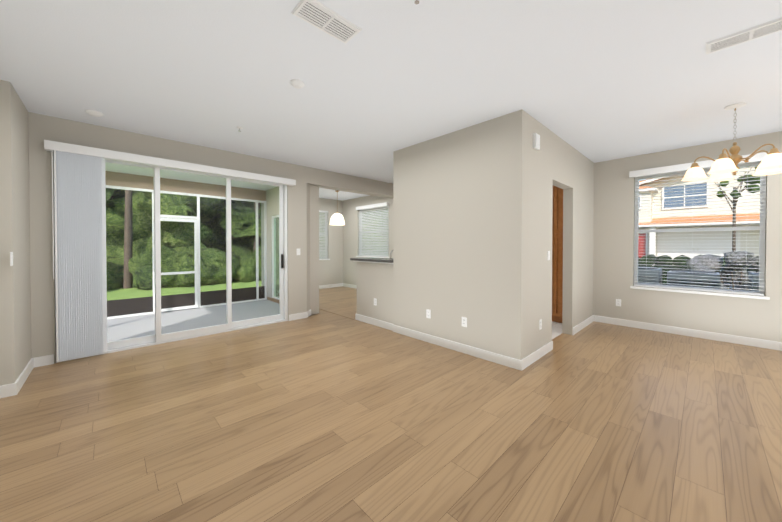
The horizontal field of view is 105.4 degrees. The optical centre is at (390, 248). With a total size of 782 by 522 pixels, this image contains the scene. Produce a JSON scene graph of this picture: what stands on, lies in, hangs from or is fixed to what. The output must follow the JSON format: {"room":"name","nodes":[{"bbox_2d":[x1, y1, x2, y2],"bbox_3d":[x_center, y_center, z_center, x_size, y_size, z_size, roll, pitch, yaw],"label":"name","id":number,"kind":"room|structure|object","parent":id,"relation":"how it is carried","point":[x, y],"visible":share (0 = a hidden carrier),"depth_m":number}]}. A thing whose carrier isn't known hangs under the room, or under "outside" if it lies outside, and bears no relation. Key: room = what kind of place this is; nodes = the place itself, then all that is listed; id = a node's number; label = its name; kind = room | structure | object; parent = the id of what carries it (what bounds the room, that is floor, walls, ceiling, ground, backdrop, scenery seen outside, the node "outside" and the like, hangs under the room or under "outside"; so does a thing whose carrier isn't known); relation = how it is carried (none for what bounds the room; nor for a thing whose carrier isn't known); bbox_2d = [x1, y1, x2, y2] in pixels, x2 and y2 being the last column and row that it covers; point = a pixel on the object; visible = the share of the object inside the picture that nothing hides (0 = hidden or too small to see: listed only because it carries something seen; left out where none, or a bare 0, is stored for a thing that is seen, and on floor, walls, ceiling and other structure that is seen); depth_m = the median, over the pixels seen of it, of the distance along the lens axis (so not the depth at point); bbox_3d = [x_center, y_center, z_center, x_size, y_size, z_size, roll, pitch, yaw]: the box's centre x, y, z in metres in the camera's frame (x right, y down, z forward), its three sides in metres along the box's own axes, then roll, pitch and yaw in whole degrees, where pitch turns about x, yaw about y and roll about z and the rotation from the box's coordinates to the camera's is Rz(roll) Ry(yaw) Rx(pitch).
{"room":"empty living room","nodes":[
{"label":"empty living room","id":0,"kind":"room"},
{"bbox_2d":[0,80,31,385],"bbox_3d":[-3.785,-0.083,2.818,0.390,2.740,0.950,-1,1,-44],"label":"wall","id":1,"kind":"structure","parent":0,"point":[15,322],"depth_m":2.65},
{"bbox_2d":[10,252,12,265],"bbox_3d":[-3.264,0.090,2.563,0.011,0.117,0.072,-1,1,-44],"label":"light switch","id":2,"kind":"object","parent":1,"relation":"attached to","point":[11,258],"visible":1,"depth_m":2.55},
{"bbox_2d":[0,283,781,397],"bbox_3d":[0.522,1.229,3.337,6.870,0.105,11.850,-1,1,-44],"label":"baseboard","id":3,"kind":"structure","parent":1,"relation":"attached to","point":[12,389],"depth_m":3.94},
{"bbox_2d":[28,112,392,363],"bbox_3d":[-1.520,-0.114,5.588,6.710,2.740,0.250,-1,1,-44],"label":"wall","id":4,"kind":"structure","parent":0,"point":[41,128],"depth_m":3.69},
{"bbox_2d":[44,140,295,361],"bbox_3d":[-2.710,0.032,4.207,2.840,2.410,0.113,-1,1,-44],"label":"vertical blinds","id":5,"kind":"object","parent":4,"relation":"attached to","point":[80,246],"visible":1,"depth_m":3.40},
{"bbox_2d":[53,152,287,362],"bbox_3d":[-2.818,0.051,4.292,2.696,2.438,0.115,-1,1,-44],"label":"sliding glass door","id":6,"kind":"structure","parent":4,"relation":"attached to","point":[158,337],"depth_m":4.35},
{"bbox_2d":[261,187,278,297],"bbox_3d":[-2.570,-0.131,7.108,0.160,2.740,2.400,-1,1,-44],"label":"wall","id":7,"kind":"structure","parent":0,"point":[271,198],"depth_m":7.53},
{"bbox_2d":[272,215,278,299],"bbox_3d":[-2.412,0.217,6.917,0.080,2.048,1.596,-1,1,-44],"label":"door frame","id":8,"kind":"structure","parent":7,"relation":"attached to","point":[275,263],"depth_m":7.40},
{"bbox_2d":[306,183,318,315],"bbox_3d":[-1.609,-0.117,5.849,0.500,2.740,0.750,-1,1,-44],"label":"wall","id":9,"kind":"structure","parent":0,"point":[312,193],"depth_m":5.66},
{"bbox_2d":[320,308,354,319],"bbox_3d":[-1.056,1.251,5.721,0.045,0.006,1.220,-1,1,-44],"label":"trim","id":10,"kind":"structure","parent":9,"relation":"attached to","point":[337,314],"depth_m":5.64},
{"bbox_2d":[319,198,342,284],"bbox_3d":[-2.384,-0.151,8.836,2.490,2.740,0.150,-1,1,-44],"label":"wall","id":11,"kind":"structure","parent":0,"point":[331,271],"depth_m":9.27},
{"bbox_2d":[319,213,326,258],"bbox_3d":[-2.353,-0.417,8.917,0.966,1.466,0.060,-1,1,-44],"label":"nook window","id":12,"kind":"structure","parent":11,"relation":"in","point":[325,234],"depth_m":9.21},
{"bbox_2d":[319,210,327,258],"bbox_3d":[-2.300,-0.419,8.861,0.950,1.456,0.050,-1,1,-44],"label":"blinds","id":13,"kind":"object","parent":12,"relation":"attached to","point":[321,250],"visible":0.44,"depth_m":9.07},
{"bbox_2d":[343,195,392,284],"bbox_3d":[-0.537,-0.148,8.590,0.150,2.740,2.750,-1,1,-44],"label":"wall","id":14,"kind":"structure","parent":0,"point":[351,229],"depth_m":9.13},
{"bbox_2d":[356,256,388,257],"bbox_3d":[-0.517,0.241,8.504,0.114,0.034,1.430,-1,1,-44],"label":"sill","id":15,"kind":"structure","parent":14,"relation":"attached to","point":[372,256],"depth_m":8.40},
{"bbox_2d":[360,206,388,252],"bbox_3d":[-0.453,-0.473,8.556,0.060,1.386,1.366,-1,1,-44],"label":"nook window","id":16,"kind":"structure","parent":14,"relation":"in","point":[371,217],"depth_m":8.59},
{"bbox_2d":[356,202,388,256],"bbox_3d":[-0.537,-0.511,8.475,0.127,1.461,1.370,-1,1,-44],"label":"blinds","id":17,"kind":"object","parent":16,"relation":"attached to","point":[364,244],"visible":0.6,"depth_m":8.45},
{"bbox_2d":[357,262,392,323],"bbox_3d":[-0.228,0.748,4.963,0.130,1.030,0.970,-1,1,-44],"label":"wall","id":18,"kind":"structure","parent":0,"point":[374,280],"depth_m":4.89},
{"bbox_2d":[353,260,392,263],"bbox_3d":[-0.239,0.223,4.969,0.230,0.020,0.998,-1,1,-44],"label":"trim","id":19,"kind":"structure","parent":18,"relation":"on","point":[373,262],"depth_m":4.86},
{"bbox_2d":[350,257,392,262],"bbox_3d":[-0.192,0.191,5.042,0.480,0.038,1.036,-1,1,-44],"label":"countertop","id":20,"kind":"structure","parent":19,"relation":"on","point":[386,260],"depth_m":4.90},
{"bbox_2d":[0,286,781,521],"bbox_3d":[0.493,1.342,3.310,7.250,0.120,12.150,-1,1,-44],"label":"floor","id":21,"kind":"structure","parent":0,"point":[323,416],"depth_m":2.11},
{"bbox_2d":[0,0,781,200],"bbox_3d":[0.493,-1.518,3.278,7.250,0.160,12.150,-1,1,-44],"label":"ceiling","id":22,"kind":"structure","parent":0,"point":[595,81],"depth_m":2.46},
{"bbox_2d":[85,109,102,116],"bbox_3d":[-3.174,-1.440,3.183,0.140,0.033,0.140,-1,1,-44],"label":"smoke detector","id":23,"kind":"object","parent":22,"relation":"attached to","point":[94,113],"visible":0.98,"depth_m":3.15},
{"bbox_2d":[105,171,265,200],"bbox_3d":[-4.728,-1.338,6.383,3.950,0.270,0.200,-1,1,-44],"label":"beam","id":24,"kind":"structure","parent":22,"relation":"attached to","point":[138,181],"depth_m":6.41},
{"bbox_2d":[290,79,304,88],"bbox_3d":[-0.819,-1.433,2.606,0.120,0.033,0.120,-1,1,-44],"label":"smoke detector","id":25,"kind":"object","parent":22,"relation":"attached to","point":[297,83],"visible":1,"depth_m":2.58},
{"bbox_2d":[291,0,361,43],"bbox_3d":[-0.399,-1.436,1.887,0.400,0.011,0.190,-1,1,-44],"label":"ceiling vent","id":26,"kind":"object","parent":22,"relation":"in","point":[321,16],"visible":1,"depth_m":1.87},
{"bbox_2d":[330,190,344,224],"bbox_3d":[-1.406,-1.063,7.789,0.390,0.891,0.390,-1,1,-44],"label":"light","id":27,"kind":"object","parent":22,"relation":"hanging from","point":[337,218],"visible":1,"depth_m":7.66},
{"bbox_2d":[681,102,781,181],"bbox_3d":[3.488,-1.100,3.054,0.752,0.709,0.726,-1,1,-44],"label":"chandelier","id":28,"kind":"object","parent":22,"relation":"hanging from","point":[724,166],"visible":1,"depth_m":2.99},
{"bbox_2d":[706,17,781,53],"bbox_3d":[2.419,-1.437,1.998,0.170,0.011,0.420,-1,1,-44],"label":"ceiling vent","id":29,"kind":"object","parent":22,"relation":"in","point":[755,32],"visible":0.98,"depth_m":2.01},
{"bbox_2d":[393,110,526,359],"bbox_3d":[0.752,-0.095,3.878,0.130,2.740,1.940,-1,1,-44],"label":"wall block","id":30,"kind":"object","parent":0,"point":[459,224],"visible":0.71,"depth_m":3.61},
{"bbox_2d":[426,309,430,318],"bbox_3d":[0.509,0.888,4.044,0.008,0.117,0.072,-1,1,-44],"label":"electrical outlet","id":31,"kind":"object","parent":30,"relation":"attached to","point":[428,313],"visible":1,"depth_m":4.04},
{"bbox_2d":[462,317,466,326],"bbox_3d":[0.894,0.898,3.638,0.008,0.117,0.072,-1,1,-44],"label":"electrical outlet","id":32,"kind":"object","parent":30,"relation":"attached to","point":[464,321],"visible":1,"depth_m":3.63},
{"bbox_2d":[552,322,561,338],"bbox_3d":[1.530,1.320,5.246,3.080,0.120,2.570,-1,1,-44],"label":"floor","id":33,"kind":"structure","parent":0,"point":[556,329],"depth_m":4.65},
{"bbox_2d":[552,185,562,322],"bbox_3d":[2.863,0.018,5.383,0.623,2.480,0.946,-1,1,-44],"label":"pantry cabinet","id":34,"kind":"object","parent":33,"relation":"on","point":[557,259],"visible":0.12,"depth_m":5.02},
{"bbox_2d":[526,113,593,356],"bbox_3d":[2.445,-0.099,4.237,2.820,2.740,0.130,-1,1,-44],"label":"wall block","id":35,"kind":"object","parent":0,"point":[559,162],"visible":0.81,"depth_m":3.80},
{"bbox_2d":[533,133,539,149],"bbox_3d":[1.633,-1.199,3.337,0.120,0.160,0.038,-1,1,-44],"label":"box","id":36,"kind":"object","parent":35,"relation":"attached to","point":[536,141],"visible":1,"depth_m":3.30},
{"bbox_2d":[539,319,541,329],"bbox_3d":[1.760,0.894,3.502,0.072,0.117,0.008,-1,1,-44],"label":"electrical outlet","id":37,"kind":"object","parent":35,"relation":"attached to","point":[540,324],"visible":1,"depth_m":3.50},
{"bbox_2d":[638,266,662,284],"bbox_3d":[5.195,0.871,6.246,0.720,0.955,0.720,-1,1,-44],"label":"air conditioner","id":38,"kind":"object","parent":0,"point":[653,271],"depth_m":5.90},
{"bbox_2d":[593,131,781,341],"bbox_3d":[4.100,-0.103,4.650,0.150,2.740,8.850,-1,1,-44],"label":"wall","id":39,"kind":"structure","parent":0,"point":[614,227],"depth_m":4.47},
{"bbox_2d":[616,299,620,305],"bbox_3d":[3.754,0.894,4.911,0.008,0.117,0.072,-1,1,-44],"label":"electrical outlet","id":40,"kind":"object","parent":39,"relation":"attached to","point":[618,302],"visible":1,"depth_m":4.91},
{"bbox_2d":[634,161,765,292],"bbox_3d":[4.425,-0.270,4.364,0.060,1.756,1.326,-1,1,-44],"label":"dining room window","id":41,"kind":"structure","parent":39,"relation":"in","point":[761,228],"depth_m":4.22},
{"bbox_2d":[629,152,766,295],"bbox_3d":[4.341,-0.309,4.284,0.127,1.831,1.430,-1,1,-44],"label":"window blinds","id":42,"kind":"object","parent":41,"relation":"attached to","point":[757,157],"visible":0.88,"depth_m":4.26},
{"bbox_2d":[630,286,769,299],"bbox_3d":[4.361,0.628,4.314,0.114,0.034,1.390,-1,1,-44],"label":"sill","id":43,"kind":"structure","parent":39,"relation":"attached to","point":[709,293],"depth_m":4.19},
{"label":"outside","id":44,"kind":"structure","parent":0,"visible":0},
{"bbox_2d":[107,279,260,300],"bbox_3d":[-2.922,1.331,17.547,140.000,0.180,110.000,-1,1,-44],"label":"lawn","id":45,"kind":"structure","parent":44,"point":[140,293],"depth_m":9.44},
{"bbox_2d":[106,188,388,289],"bbox_3d":[-8.075,-5.359,15.735,48.000,13.968,10.548,-1,1,-44],"label":"trees","id":46,"kind":"object","parent":45,"relation":"on","point":[168,238],"depth_m":10.85},
{"bbox_2d":[638,254,747,267],"bbox_3d":[19.121,0.819,16.661,1.435,0.968,11.216,-1,1,-44],"label":"bushes","id":47,"kind":"object","parent":45,"relation":"on","point":[662,259],"depth_m":18.32},
{"bbox_2d":[667,270,720,288],"bbox_3d":[5.746,0.897,5.666,0.720,0.915,0.720,-1,1,-44],"label":"air conditioner","id":48,"kind":"object","parent":45,"relation":"on","point":[694,277],"depth_m":5.44},
{"bbox_2d":[638,264,758,284],"bbox_3d":[9.083,0.906,7.683,1.692,0.892,14.090,-1,1,-44],"label":"hedge","id":49,"kind":"object","parent":45,"relation":"on","point":[662,266],"depth_m":8.69},
{"bbox_2d":[638,166,759,265],"bbox_3d":[25.390,-2.518,20.942,11.600,7.400,15.440,-1,1,-44],"label":"house","id":50,"kind":"structure","parent":45,"relation":"on","point":[654,246],"depth_m":20.15},
{"bbox_2d":[686,250,758,290],"bbox_3d":[7.296,0.705,6.258,1.185,1.340,1.756,-1,1,-44],"label":"bush","id":51,"kind":"object","parent":45,"relation":"on","point":[740,258],"depth_m":6.37},
{"bbox_2d":[714,165,759,251],"bbox_3d":[10.626,-0.854,9.163,1.036,4.379,1.153,-1,1,-44],"label":"street tree","id":52,"kind":"object","parent":45,"relation":"on","point":[733,193],"depth_m":9.13},
{"bbox_2d":[748,272,758,290],"bbox_3d":[6.476,0.886,4.911,0.740,0.955,0.740,-1,1,-44],"label":"air conditioner","id":53,"kind":"object","parent":45,"relation":"on","point":[752,279],"depth_m":4.93},
{"bbox_2d":[107,300,279,341],"bbox_3d":[-3.747,1.398,5.380,3.950,0.120,2.950,-1,1,-44],"label":"floor","id":54,"kind":"structure","parent":44,"point":[174,317],"depth_m":5.60},
{"bbox_2d":[106,185,266,318],"bbox_3d":[-3.666,0.074,5.429,3.735,2.528,2.650,-1,1,-44],"label":"screen","id":55,"kind":"object","parent":54,"relation":"on","point":[121,307],"depth_m":6.52}
]}

